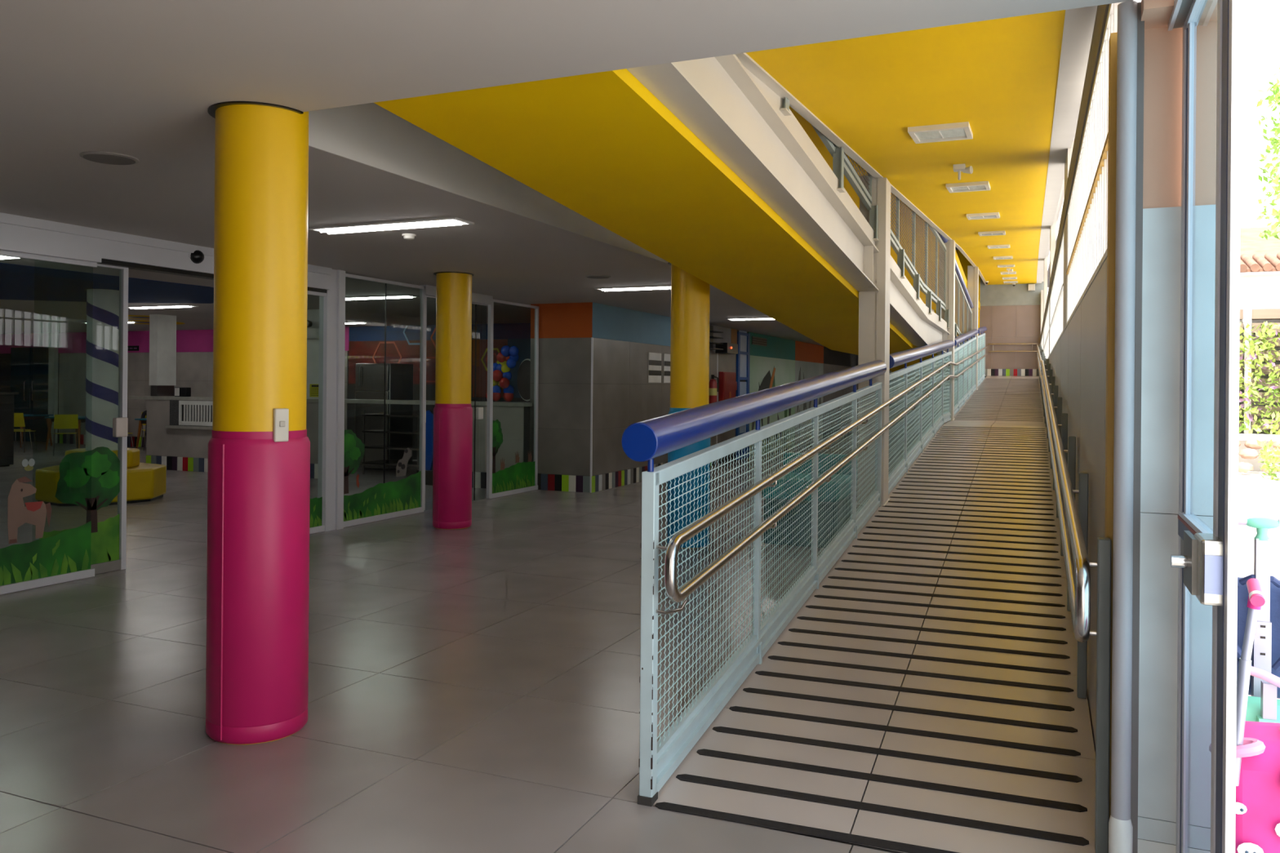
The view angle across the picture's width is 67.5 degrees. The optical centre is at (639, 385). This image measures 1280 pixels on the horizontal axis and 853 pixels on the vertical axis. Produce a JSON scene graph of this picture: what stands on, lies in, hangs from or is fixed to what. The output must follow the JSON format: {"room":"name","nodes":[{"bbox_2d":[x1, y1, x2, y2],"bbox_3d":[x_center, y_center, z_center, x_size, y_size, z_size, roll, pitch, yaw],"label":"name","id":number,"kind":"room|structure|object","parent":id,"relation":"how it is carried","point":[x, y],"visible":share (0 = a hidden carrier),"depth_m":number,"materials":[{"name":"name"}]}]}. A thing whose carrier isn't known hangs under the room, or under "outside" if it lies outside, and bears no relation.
{"room":"school lobby","nodes":[
{"label":"school lobby","id":0,"kind":"room"},
{"bbox_2d":[0,323,532,459],"bbox_3d":[-9.036,0.042,21.739,19.490,2.880,0.315,0,0,23],"label":"wall","id":1,"kind":"structure","parent":0,"point":[363,344],"depth_m":22.01,"materials":[{"name":"paint"}]},
{"bbox_2d":[10,346,48,442],"bbox_3d":[-15.458,0.219,24.262,1.500,2.380,0.099,0,0,23],"label":"door","id":2,"kind":"structure","parent":1,"relation":"in","point":[28,366],"depth_m":24.27,"materials":[{"name":"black glass"}]},
{"bbox_2d":[48,332,57,443],"bbox_3d":[-14.660,0.055,23.937,0.220,2.760,0.100,0,0,23],"label":"trim","id":3,"kind":"structure","parent":1,"relation":"attached to","point":[53,336],"depth_m":23.89,"materials":[{"name":"paint"}]},
{"bbox_2d":[0,434,918,852],"bbox_3d":[-5.808,1.609,19.870,26.920,0.200,35.000,0,0,23],"label":"floor","id":4,"kind":"structure","parent":0,"point":[475,688],"depth_m":4.95,"materials":[{"name":"tile"}]},
{"bbox_2d":[0,391,18,466],"bbox_3d":[-12.121,0.786,17.327,1.400,1.340,0.850,0,0,23],"label":"cabinet","id":5,"kind":"object","parent":4,"relation":"on","point":[6,399],"visible":1,"depth_m":17.30,"materials":[{"name":"laminate"}]},
{"bbox_2d":[13,413,36,453],"bbox_3d":[-13.520,1.015,20.858,0.460,0.861,0.590,0,0,-5],"label":"dining chair","id":6,"kind":"object","parent":4,"relation":"on","point":[19,420],"visible":0.61,"depth_m":20.66,"materials":[{"name":"yellow plastic"}]},
{"bbox_2d":[20,413,53,447],"bbox_3d":[-14.723,1.061,22.818,1.100,0.752,0.800,0,0,23],"label":"dining table","id":7,"kind":"object","parent":4,"relation":"on","point":[26,416],"visible":0.34,"depth_m":22.70,"materials":[{"name":"teal laminate"}]},
{"bbox_2d":[0,249,97,595],"bbox_3d":[-4.692,0.266,6.846,0.056,2.496,1.720,0,0,23],"label":"window","id":8,"kind":"structure","parent":4,"relation":"on","point":[65,556],"depth_m":7.21,"materials":[{"name":"clear glass"}]},
{"bbox_2d":[51,414,78,456],"bbox_3d":[-12.071,1.028,20.128,0.460,0.861,0.590,0,0,-34],"label":"dining chair","id":9,"kind":"object","parent":4,"relation":"on","point":[60,421],"visible":0.93,"depth_m":19.93,"materials":[{"name":"yellow plastic"}]},
{"bbox_2d":[44,416,85,450],"bbox_3d":[-12.681,1.078,21.617,1.100,0.752,0.800,0,0,23],"label":"dining table","id":10,"kind":"object","parent":4,"relation":"on","point":[81,419],"visible":0.43,"depth_m":21.45,"materials":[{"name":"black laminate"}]},
{"bbox_2d":[35,448,166,506],"bbox_3d":[-7.071,1.168,12.614,1.408,0.660,1.408,0,0,34],"label":"sofa","id":11,"kind":"object","parent":4,"relation":"on","point":[145,482],"visible":0.28,"depth_m":12.31,"materials":[{"name":"yellow leather"}]},
{"bbox_2d":[84,288,119,450],"bbox_3d":[-7.070,0.106,12.617,0.450,2.785,0.450,0,0,23],"label":"round column","id":12,"kind":"structure","parent":4,"relation":"on","point":[102,340],"depth_m":12.44,"materials":[{"name":"paint"}]},
{"bbox_2d":[134,417,146,448],"bbox_3d":[-10.337,1.097,20.995,1.100,0.752,0.800,0,0,23],"label":"dining table","id":13,"kind":"object","parent":4,"relation":"on","point":[144,420],"visible":0.17,"depth_m":20.85,"materials":[{"name":"teal laminate"}]},
{"bbox_2d":[205,101,310,744],"bbox_3d":[-1.712,-0.557,4.313,0.443,4.200,0.435,0,0,23],"label":"round column","id":14,"kind":"structure","parent":4,"relation":"on","point":[259,486],"depth_m":4.14,"materials":[{"name":"yellow paint"}]},
{"bbox_2d":[272,408,288,442],"bbox_3d":[-1.560,0.172,4.168,0.030,0.145,0.064,0,0,44],"label":"wall switch","id":15,"kind":"object","parent":14,"relation":"attached to","point":[281,415],"visible":1,"depth_m":4.16,"materials":[{"name":"beige plastic"}]},
{"bbox_2d":[307,290,326,533],"bbox_3d":[-3.476,0.276,9.686,0.056,2.496,0.800,0,0,23],"label":"window","id":16,"kind":"structure","parent":4,"relation":"on","point":[316,504],"depth_m":9.94,"materials":[{"name":"clear glass"}]},
{"bbox_2d":[317,269,345,531],"bbox_3d":[-3.273,0.150,10.171,0.130,2.760,0.250,0,0,23],"label":"pillar","id":17,"kind":"structure","parent":4,"relation":"on","point":[331,306],"depth_m":10.12,"materials":[{"name":"white metal"}]},
{"bbox_2d":[146,400,531,488],"bbox_3d":[-5.211,0.896,15.773,7.730,1.235,0.470,0,0,23],"label":"wall","id":18,"kind":"structure","parent":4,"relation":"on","point":[179,432],"depth_m":16.57,"materials":[{"name":"tile"}]},
{"bbox_2d":[128,395,532,406],"bbox_3d":[-5.373,0.247,15.904,8.220,0.060,0.480,0,0,23],"label":"countertop","id":19,"kind":"structure","parent":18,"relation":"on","point":[145,397],"depth_m":15.16,"materials":[{"name":"stone"}]},
{"bbox_2d":[149,314,176,396],"bbox_3d":[-8.612,-0.542,17.293,0.200,1.464,0.400,0,0,23],"label":"square pillar","id":20,"kind":"structure","parent":19,"relation":"on","point":[162,328],"depth_m":17.18,"materials":[{"name":"paint"}]},
{"bbox_2d":[174,386,191,396],"bbox_3d":[-8.091,0.112,16.945,0.300,0.164,0.105,0,0,23],"label":"wall sign","id":21,"kind":"object","parent":19,"relation":"on","point":[179,392],"visible":0.99,"depth_m":16.90,"materials":[{"name":"black plastic"}]},
{"bbox_2d":[306,309,319,399],"bbox_3d":[-5.290,-0.515,15.879,0.500,1.464,0.455,0,0,23],"label":"square pillar","id":22,"kind":"structure","parent":19,"relation":"on","point":[313,315],"depth_m":15.68,"materials":[{"name":"paint"}]},
{"bbox_2d":[306,320,319,338],"bbox_3d":[-5.484,-0.921,15.665,0.513,0.305,0.135,0,0,23],"label":"emergency light","id":23,"kind":"object","parent":22,"relation":"attached to","point":[312,333],"visible":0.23,"depth_m":15.58,"materials":[{"name":"white plastic"}]},
{"bbox_2d":[309,383,318,396],"bbox_3d":[-5.278,0.078,15.613,0.260,0.210,0.012,0,0,23],"label":"caution sign","id":24,"kind":"object","parent":22,"relation":"attached to","point":[313,388],"visible":0.64,"depth_m":15.63,"materials":[{"name":"yellow plastic"}]},
{"bbox_2d":[485,345,519,401],"bbox_3d":[-2.058,-0.183,14.479,0.531,0.850,0.284,0,0,23],"label":"garland","id":25,"kind":"object","parent":19,"relation":"on","point":[507,358],"visible":0.88,"depth_m":14.41},
{"bbox_2d":[516,358,531,400],"bbox_3d":[-1.700,-0.087,14.439,0.352,0.640,0.035,0,0,23],"label":"round board","id":26,"kind":"object","parent":19,"relation":"on","point":[524,371],"visible":0.7,"depth_m":14.44,"materials":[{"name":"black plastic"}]},
{"bbox_2d":[355,363,413,469],"bbox_3d":[-4.674,0.543,17.441,0.740,1.890,0.782,0,0,23],"label":"shelf","id":27,"kind":"object","parent":4,"relation":"on","point":[370,377],"visible":0.84,"depth_m":17.17,"materials":[{"name":"metal"}]},
{"bbox_2d":[343,273,426,527],"bbox_3d":[-2.938,0.161,10.942,0.056,2.736,1.539,0,0,23],"label":"window","id":28,"kind":"structure","parent":4,"relation":"on","point":[402,497],"depth_m":11.01,"materials":[{"name":"clear glass"}]},
{"bbox_2d":[361,409,433,474],"bbox_3d":[-3.577,0.977,16.199,2.300,1.100,0.600,0,0,23],"label":"rack","id":29,"kind":"object","parent":4,"relation":"on","point":[415,464],"visible":0.33,"depth_m":16.27,"materials":[{"name":"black metal"}]},
{"bbox_2d":[361,429,419,434],"bbox_3d":[-3.576,0.792,16.199,2.300,0.030,0.600,0,0,23],"label":"shelf","id":30,"kind":"object","parent":29,"relation":"attached to","point":[387,431],"depth_m":16.24,"materials":[{"name":"black metal"}]},
{"bbox_2d":[362,413,419,417],"bbox_3d":[-3.574,0.512,16.199,2.300,0.030,0.600,0,0,23],"label":"shelf","id":31,"kind":"object","parent":29,"relation":"attached to","point":[363,415],"depth_m":16.19,"materials":[{"name":"black metal"}]},
{"bbox_2d":[364,444,419,450],"bbox_3d":[-3.578,1.062,16.199,2.300,0.030,0.600,0,0,23],"label":"shelf","id":32,"kind":"object","parent":29,"relation":"attached to","point":[377,446],"depth_m":16.28,"materials":[{"name":"black metal"}]},
{"bbox_2d":[361,459,433,467],"bbox_3d":[-3.580,1.332,16.199,2.300,0.030,0.600,0,0,23],"label":"shelf","id":33,"kind":"object","parent":29,"relation":"attached to","point":[415,464],"depth_m":16.33,"materials":[{"name":"black metal"}]},
{"bbox_2d":[417,410,433,484],"bbox_3d":[-3.286,0.955,14.845,0.300,1.150,0.140,0,0,23],"label":"panel","id":34,"kind":"object","parent":4,"relation":"on","point":[429,416],"visible":0.38,"depth_m":14.81,"materials":[{"name":"blue plastic"}]},
{"bbox_2d":[432,271,473,528],"bbox_3d":[-2.046,0.160,10.467,0.435,2.760,0.434,0,0,23],"label":"round column","id":35,"kind":"structure","parent":4,"relation":"on","point":[452,410],"depth_m":10.29,"materials":[{"name":"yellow paint"}]},
{"bbox_2d":[419,284,493,510],"bbox_3d":[-2.359,0.162,12.352,0.105,2.770,1.520,0,0,23],"label":"door","id":36,"kind":"structure","parent":4,"relation":"on","point":[430,291],"depth_m":12.75,"materials":[{"name":"grey metal"}]},
{"bbox_2d":[666,262,710,548],"bbox_3d":[0.478,0.181,9.386,0.431,2.760,0.430,0,0,23],"label":"round column","id":37,"kind":"structure","parent":4,"relation":"on","point":[690,295],"depth_m":9.21,"materials":[{"name":"yellow paint"}]},
{"bbox_2d":[762,452,857,548],"bbox_3d":[1.724,1.131,9.655,0.760,0.840,0.980,0,0,23],"label":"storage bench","id":38,"kind":"object","parent":4,"relation":"on","point":[797,455],"visible":0.32,"depth_m":9.26,"materials":[{"name":"teal plastic"}]},
{"bbox_2d":[856,175,890,510],"bbox_3d":[2.232,-0.178,9.155,0.280,3.608,0.360,0,0,22],"label":"steel column","id":39,"kind":"structure","parent":4,"relation":"on","point":[873,306],"depth_m":9.01,"materials":[{"name":"beige metal"}]},
{"bbox_2d":[653,375,1095,852],"bbox_3d":[6.270,0.729,16.778,1.575,2.161,29.226,0,0,22],"label":"ramp","id":40,"kind":"object","parent":4,"relation":"on","point":[926,688],"visible":0.92,"depth_m":4.62,"materials":[{"name":"beige tile"}]},
{"bbox_2d":[621,360,886,806],"bbox_3d":[1.112,0.659,6.218,0.144,1.814,5.930,0,0,22],"label":"guard railing","id":41,"kind":"object","parent":40,"relation":"on","point":[643,441],"visible":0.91,"depth_m":4.58,"materials":[{"name":"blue metal"}]},
{"bbox_2d":[888,339,954,494],"bbox_3d":[3.899,0.149,13.031,0.144,1.921,8.052,0,0,22],"label":"guard railing","id":42,"kind":"object","parent":40,"relation":"on","point":[900,357],"visible":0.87,"depth_m":11.93,"materials":[{"name":"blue metal"}]},
{"bbox_2d":[655,345,988,614],"bbox_3d":[5.197,-0.170,16.018,0.111,2.132,27.054,0,0,22],"label":"handrail","id":43,"kind":"object","parent":42,"relation":"attached to","point":[675,595],"visible":1,"depth_m":4.64,"materials":[{"name":"silver metal"}]},
{"bbox_2d":[954,328,977,415],"bbox_3d":[7.008,-0.420,20.632,0.144,2.046,7.672,0,0,22],"label":"guard railing","id":44,"kind":"object","parent":40,"relation":"on","point":[965,384],"visible":0.77,"depth_m":20.31,"materials":[{"name":"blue metal"}]},
{"bbox_2d":[977,326,986,386],"bbox_3d":[9.486,-0.848,26.691,0.144,1.880,4.662,0,0,22],"label":"guard railing","id":45,"kind":"object","parent":40,"relation":"on","point":[981,338],"visible":0.74,"depth_m":27.18,"materials":[{"name":"blue metal"}]},
{"bbox_2d":[937,240,955,423],"bbox_3d":[5.422,-0.467,16.959,0.280,4.239,0.360,0,0,22],"label":"steel column","id":46,"kind":"structure","parent":4,"relation":"on","point":[950,244],"depth_m":16.79,"materials":[{"name":"beige metal"}]},
{"bbox_2d":[967,265,978,390],"bbox_3d":[8.456,-0.682,24.384,0.280,4.719,0.360,0,0,22],"label":"steel column","id":47,"kind":"structure","parent":4,"relation":"on","point":[972,272],"depth_m":24.23,"materials":[{"name":"beige metal"}]},
{"bbox_2d":[1108,0,1137,852],"bbox_3d":[1.510,0.190,2.990,0.068,2.760,0.068,0,0,23],"label":"drainpipe","id":48,"kind":"object","parent":4,"relation":"on","point":[1120,825],"visible":1,"depth_m":2.97,"materials":[{"name":"grey metal"}]},
{"bbox_2d":[0,0,1133,346],"bbox_3d":[-5.783,-1.327,19.870,26.920,0.168,35.000,0,0,23],"label":"ceiling","id":49,"kind":"structure","parent":0,"point":[140,79],"depth_m":3.99,"materials":[{"name":"paint"}]},
{"bbox_2d":[79,151,138,164],"bbox_3d":[-2.850,-1.222,5.149,0.280,0.014,0.280,0,0,23],"label":"ceiling speaker","id":50,"kind":"object","parent":49,"relation":"attached to","point":[101,157],"visible":1,"depth_m":5.11},
{"bbox_2d":[128,304,198,309],"bbox_3d":[-7.649,-1.254,15.284,1.360,0.030,0.250,0,0,23],"label":"recessed light","id":51,"kind":"object","parent":49,"relation":"in","point":[176,305],"visible":0.94,"depth_m":15.18,"materials":[{"name":"white paint"}]},
{"bbox_2d":[0,212,332,293],"bbox_3d":[-4.172,-1.108,8.053,0.185,0.260,4.380,0,0,23],"label":"beam","id":52,"kind":"structure","parent":49,"relation":"attached to","point":[18,233],"depth_m":7.68,"materials":[{"name":"white paint"}]},
{"bbox_2d":[39,263,128,574],"bbox_3d":[-4.416,0.265,7.587,0.095,2.530,0.800,0,0,23],"label":"door","id":53,"kind":"structure","parent":52,"relation":"attached to","point":[90,480],"depth_m":7.82,"materials":[{"name":"clear glass"}]},
{"bbox_2d":[188,249,204,263],"bbox_3d":[-3.921,-1.141,8.467,0.130,0.124,0.129,0,0,-27],"label":"sensor","id":54,"kind":"object","parent":52,"relation":"attached to","point":[197,256],"visible":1,"depth_m":8.42,"materials":[{"name":"black plastic"}]},
{"bbox_2d":[345,294,419,300],"bbox_3d":[-3.702,-1.221,13.323,1.360,0.030,0.250,0,0,23],"label":"recessed light","id":55,"kind":"object","parent":49,"relation":"in","point":[398,296],"visible":0.78,"depth_m":13.21,"materials":[{"name":"white paint"}]},
{"bbox_2d":[307,217,474,234],"bbox_3d":[-1.906,-1.206,7.279,1.360,0.030,0.250,0,0,23],"label":"recessed light","id":56,"kind":"object","parent":49,"relation":"in","point":[450,221],"visible":0.99,"depth_m":7.20,"materials":[{"name":"white paint"}]},
{"bbox_2d":[594,284,671,291],"bbox_3d":[0.113,-1.189,11.690,1.360,0.030,0.250,0,0,23],"label":"recessed light","id":57,"kind":"object","parent":49,"relation":"in","point":[647,287],"visible":0.68,"depth_m":11.70,"materials":[{"name":"white paint"}]},
{"bbox_2d":[725,317,774,320],"bbox_3d":[2.185,-1.172,16.786,1.360,0.030,0.250,0,0,23],"label":"recessed light","id":58,"kind":"object","parent":49,"relation":"in","point":[745,318],"visible":0.59,"depth_m":16.81,"materials":[{"name":"white paint"}]},
{"bbox_2d":[308,102,934,312],"bbox_3d":[4.009,-2.890,18.314,0.164,3.439,30.166,0,0,23],"label":"beam","id":59,"kind":"structure","parent":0,"point":[369,134],"depth_m":5.79,"materials":[{"name":"white paint"}]},
{"bbox_2d":[373,53,986,388],"bbox_3d":[4.900,-0.873,17.281,1.345,1.861,28.940,0,0,22],"label":"ramp","id":60,"kind":"object","parent":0,"point":[697,164],"visible":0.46,"depth_m":5.45,"materials":[{"name":"yellow paint"}]},
{"bbox_2d":[779,97,879,241],"bbox_3d":[1.504,-2.186,7.298,0.106,1.646,3.700,0,0,22],"label":"railing","id":61,"kind":"object","parent":60,"relation":"on","point":[842,166],"visible":0.19,"depth_m":7.97,"materials":[{"name":"beige metal"}]},
{"bbox_2d":[890,191,949,328],"bbox_3d":[3.830,-1.962,13.050,0.146,1.890,8.110,0,0,22],"label":"railing","id":62,"kind":"object","parent":60,"relation":"on","point":[904,260],"visible":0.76,"depth_m":13.04,"materials":[{"name":"beige metal"}]},
{"bbox_2d":[954,257,973,344],"bbox_3d":[6.919,-1.512,20.623,0.147,2.087,7.670,0,0,22],"label":"railing","id":63,"kind":"object","parent":60,"relation":"attached to","point":[966,300],"visible":0.56,"depth_m":20.79,"materials":[{"name":"beige metal"}]},
{"bbox_2d":[529,302,857,493],"bbox_3d":[2.966,0.202,23.729,1.034,2.760,21.010,0,0,23],"label":"wall","id":64,"kind":"structure","parent":0,"point":[593,384],"depth_m":14.28,"materials":[{"name":"tile"}]},
{"bbox_2d":[486,298,539,498],"bbox_3d":[-1.792,0.180,13.621,0.056,2.716,1.340,0,0,23],"label":"window","id":65,"kind":"structure","parent":64,"relation":"in","point":[519,477],"depth_m":13.36,"materials":[{"name":"clear glass"}]},
{"bbox_2d":[648,352,661,382],"bbox_3d":[0.251,-0.301,16.061,0.015,0.500,0.550,0,0,23],"label":"notice sheet","id":66,"kind":"object","parent":64,"relation":"attached to","point":[654,358],"visible":1,"depth_m":16.03,"materials":[{"name":"paper"}]},
{"bbox_2d":[663,353,670,382],"bbox_3d":[0.518,-0.299,16.686,0.015,0.500,0.550,0,0,23],"label":"notice sheet","id":67,"kind":"object","parent":64,"relation":"attached to","point":[666,357],"visible":0.64,"depth_m":16.54,"materials":[{"name":"paper"}]},
{"bbox_2d":[708,374,718,404],"bbox_3d":[1.411,0.104,18.560,0.171,0.630,0.173,0,0,-26],"label":"fire extinguisher","id":68,"kind":"object","parent":64,"relation":"attached to","point":[713,385],"visible":0.74,"depth_m":18.49,"materials":[{"name":"red metal"}]},
{"bbox_2d":[709,324,723,350],"bbox_3d":[1.396,-0.931,18.428,0.240,0.480,0.600,0,0,23],"label":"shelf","id":69,"kind":"object","parent":64,"relation":"attached to","point":[712,331],"visible":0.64,"depth_m":18.59,"materials":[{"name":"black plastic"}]},
{"bbox_2d":[715,342,737,354],"bbox_3d":[1.754,-0.748,19.253,0.273,0.200,0.700,0,0,23],"label":"wall speaker","id":70,"kind":"object","parent":64,"relation":"attached to","point":[728,348],"visible":0.99,"depth_m":19.01,"materials":[{"name":"black plastic"}]},
{"bbox_2d":[719,371,735,400],"bbox_3d":[1.786,0.222,19.530,0.109,1.000,0.800,0,0,23],"label":"upper cabinet","id":71,"kind":"object","parent":64,"relation":"attached to","point":[726,380],"visible":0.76,"depth_m":19.32,"materials":[{"name":"red metal"}]},
{"bbox_2d":[735,329,750,460],"bbox_3d":[2.220,0.170,20.661,0.045,2.810,0.840,0,0,23],"label":"door","id":72,"kind":"structure","parent":64,"relation":"in","point":[743,357],"depth_m":20.67,"materials":[{"name":"metal"}]},
{"bbox_2d":[751,336,766,346],"bbox_3d":[2.724,-1.010,21.830,0.025,0.180,1.200,0,0,23],"label":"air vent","id":73,"kind":"object","parent":64,"relation":"in","point":[755,340],"visible":1,"depth_m":21.77,"materials":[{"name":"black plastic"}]},
{"bbox_2d":[749,355,795,457],"bbox_3d":[3.202,0.459,22.991,0.024,2.250,4.180,0,0,23],"label":"wall mural","id":74,"kind":"object","parent":64,"relation":"attached to","point":[765,372],"visible":0.34,"depth_m":22.86,"materials":[{"name":"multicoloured paint"}]},
{"bbox_2d":[794,360,823,446],"bbox_3d":[4.687,0.471,26.467,0.018,2.250,3.380,0,0,23],"label":"wall mural","id":75,"kind":"object","parent":64,"relation":"attached to","point":[803,370],"visible":0.23,"depth_m":26.09},
{"bbox_2d":[789,106,980,310],"bbox_3d":[4.497,-3.201,17.454,1.869,1.451,28.940,0,0,22],"label":"wall","id":76,"kind":"structure","parent":0,"point":[806,126],"depth_m":17.70,"materials":[{"name":"yellow paint"}]},
{"bbox_2d":[734,5,1097,284],"bbox_3d":[6.250,-2.485,16.703,1.656,2.012,29.000,0,0,22],"label":"ceiling","id":77,"kind":"structure","parent":0,"point":[1017,82],"depth_m":6.07,"materials":[{"name":"yellow paint"}]},
{"bbox_2d":[907,121,973,143],"bbox_3d":[2.134,-1.792,6.792,0.400,0.073,0.500,0,0,22],"label":"ceiling light","id":78,"kind":"object","parent":77,"relation":"attached to","point":[956,131],"visible":1,"depth_m":6.72,"materials":[{"name":"white paint"}]},
{"bbox_2d":[952,163,973,179],"bbox_3d":[2.819,-1.867,8.358,0.163,0.134,0.102,0,0,22],"label":"security camera","id":79,"kind":"object","parent":77,"relation":"attached to","point":[956,167],"visible":1,"depth_m":8.33,"materials":[{"name":"white plastic"}]},
{"bbox_2d":[946,181,990,192],"bbox_3d":[3.338,-2.020,9.736,0.400,0.073,0.500,0,0,22],"label":"ceiling light","id":80,"kind":"object","parent":77,"relation":"attached to","point":[979,185],"visible":1,"depth_m":9.64,"materials":[{"name":"white paint"}]},
{"bbox_2d":[966,212,999,219],"bbox_3d":[4.550,-2.249,12.698,0.400,0.073,0.500,0,0,22],"label":"ceiling light","id":81,"kind":"object","parent":77,"relation":"attached to","point":[990,215],"visible":1,"depth_m":12.57,"materials":[{"name":"white paint"}]},
{"bbox_2d":[977,230,1005,235],"bbox_3d":[5.705,-2.468,15.522,0.400,0.073,0.500,0,0,22],"label":"ceiling light","id":82,"kind":"object","parent":77,"relation":"attached to","point":[988,233],"visible":1,"depth_m":15.36,"materials":[{"name":"white paint"}]},
{"bbox_2d":[888,246,1044,435],"bbox_3d":[10.344,-1.457,30.790,5.000,6.200,0.215,0,0,22],"label":"wall","id":83,"kind":"structure","parent":0,"point":[1011,314],"depth_m":30.20,"materials":[{"name":"grey paint"}]},
{"bbox_2d":[1040,0,1217,852],"bbox_3d":[7.140,-1.434,16.397,0.810,6.300,29.282,0,0,23],"label":"wall","id":84,"kind":"structure","parent":0,"point":[1163,48],"depth_m":3.01,"materials":[{"name":"paint"}]},
{"bbox_2d":[1043,299,1049,359],"bbox_3d":[7.855,-0.885,18.473,0.070,0.915,7.500,0,0,22],"label":"window","id":85,"kind":"structure","parent":84,"relation":"in","point":[1046,337],"depth_m":17.66,"materials":[{"name":"white glass"}]},
{"bbox_2d":[1049,231,1063,355],"bbox_3d":[4.973,-0.909,11.414,0.069,0.915,6.550,0,0,22],"label":"window","id":86,"kind":"structure","parent":84,"relation":"in","point":[1056,299],"depth_m":10.53,"materials":[{"name":"white glass"}]},
{"bbox_2d":[1036,1,1123,852],"bbox_3d":[6.652,0.119,15.703,0.180,2.944,27.535,0,0,22],"label":"window","id":87,"kind":"structure","parent":84,"relation":"in","point":[1087,209],"depth_m":4.15,"materials":[{"name":"glass"}]},
{"bbox_2d":[1104,31,1117,817],"bbox_3d":[1.631,0.191,3.253,0.085,2.760,0.080,0,0,22],"label":"trim","id":88,"kind":"structure","parent":84,"relation":"attached to","point":[1113,42],"depth_m":3.23,"materials":[{"name":"paint"}]},
{"bbox_2d":[1130,1,1144,852],"bbox_3d":[1.591,0.190,3.085,0.020,2.760,0.250,0,0,23],"label":"trim","id":89,"kind":"structure","parent":84,"relation":"attached to","point":[1140,24],"depth_m":2.97,"materials":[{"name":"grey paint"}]},
{"bbox_2d":[1168,0,1192,31],"bbox_3d":[0.970,-1.155,1.322,0.065,0.080,3.610,0,0,23],"label":"trim","id":90,"kind":"structure","parent":84,"relation":"attached to","point":[1180,10],"depth_m":2.87,"materials":[{"name":"grey metal"}]},
{"bbox_2d":[1170,0,1242,852],"bbox_3d":[1.483,0.209,2.593,0.120,2.720,0.850,0,0,23],"label":"door","id":91,"kind":"structure","parent":84,"relation":"in","point":[1206,562],"depth_m":2.33,"materials":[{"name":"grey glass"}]},
{"bbox_2d":[1238,448,1258,459],"bbox_3d":[11.529,1.291,18.146,0.351,0.205,0.242,0,0,23],"label":"rock","id":92,"kind":"object","parent":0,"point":[1251,454],"visible":0.98,"depth_m":18.08,"materials":[{"name":"white stone"}]},
{"bbox_2d":[1244,439,1262,449],"bbox_3d":[11.671,1.113,18.209,0.312,0.191,0.234,0,0,3],"label":"rock","id":93,"kind":"object","parent":92,"relation":"on","point":[1252,444],"visible":0.85,"depth_m":18.15,"materials":[{"name":"white stone"}]},
{"label":"outside","id":94,"kind":"structure","parent":0,"visible":0},
{"bbox_2d":[1237,470,1279,699],"bbox_3d":[3.004,1.652,13.162,120.000,0.100,100.000,0,0,23],"label":"ground","id":95,"kind":"structure","parent":94,"point":[1253,501],"depth_m":12.19,"materials":[{"name":"white concrete"}]},
{"bbox_2d":[1208,577,1279,852],"bbox_3d":[1.719,1.026,2.607,0.315,1.011,0.263,0,0,23],"label":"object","id":96,"kind":"object","parent":95,"relation":"on","point":[1257,743],"visible":0.61,"depth_m":2.56,"materials":[{"name":"pink plastic"}]},
{"bbox_2d":[1238,462,1253,472],"bbox_3d":[11.330,1.532,17.980,0.318,0.194,0.242,0,0,23],"label":"rock","id":97,"kind":"object","parent":95,"relation":"on","point":[1243,467],"visible":0.82,"depth_m":17.90,"materials":[{"name":"white stone"}]},
{"bbox_2d":[1236,517,1279,698],"bbox_3d":[2.303,0.968,3.583,0.390,0.976,0.275,0,0,23],"label":"playground equipment","id":98,"kind":"object","parent":95,"relation":"on","point":[1265,654],"visible":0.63,"depth_m":3.48,"materials":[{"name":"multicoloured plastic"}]},
{"bbox_2d":[1238,302,1279,471],"bbox_3d":[13.548,0.070,18.072,5.500,3.400,0.886,0,0,23],"label":"hedge","id":99,"kind":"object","parent":95,"relation":"on","point":[1260,322],"depth_m":18.59,"materials":[{"name":"green plant"}]},
{"bbox_2d":[1240,226,1279,302],"bbox_3d":[19.909,-1.428,24.262,9.700,6.500,6.309,0,0,23],"label":"house","id":100,"kind":"structure","parent":95,"relation":"on","point":[1257,254],"depth_m":23.53,"materials":[{"name":"white paint"}]},
{"bbox_2d":[1245,666,1279,723],"bbox_3d":[2.170,1.265,3.328,0.380,0.621,0.241,0,0,23],"label":"playground equipment","id":101,"kind":"object","parent":95,"relation":"on","point":[1265,708],"visible":0.19,"depth_m":3.26,"materials":[{"name":"green plastic"}]},
{"bbox_2d":[1255,66,1279,239],"bbox_3d":[9.599,-1.316,12.802,2.173,6.011,1.645,0,0,23],"label":"tree","id":102,"kind":"object","parent":95,"relation":"on","point":[1275,143],"visible":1,"depth_m":13.41,"materials":[{"name":"green plant"}]},
{"bbox_2d":[1256,439,1279,492],"bbox_3d":[10.311,1.252,15.014,1.101,0.821,0.649,0,0,23],"label":"planter","id":103,"kind":"object","parent":95,"relation":"on","point":[1272,484],"visible":1,"depth_m":15.08,"materials":[{"name":"white paint"}]},
{"bbox_2d":[1260,462,1279,473],"bbox_3d":[11.718,1.538,17.816,0.309,0.204,0.250,0,0,23],"label":"rock","id":104,"kind":"object","parent":95,"relation":"on","point":[1271,464],"visible":0.4,"depth_m":17.76,"materials":[{"name":"white stone"}]},
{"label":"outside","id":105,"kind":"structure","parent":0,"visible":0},
{"bbox_2d":[1242,0,1279,35],"bbox_3d":[5.570,-1.977,3.903,6.050,0.280,0.270,0,0,23],"label":"beam","id":106,"kind":"structure","parent":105,"point":[1258,15],"depth_m":4.83,"materials":[{"name":"white paint"}]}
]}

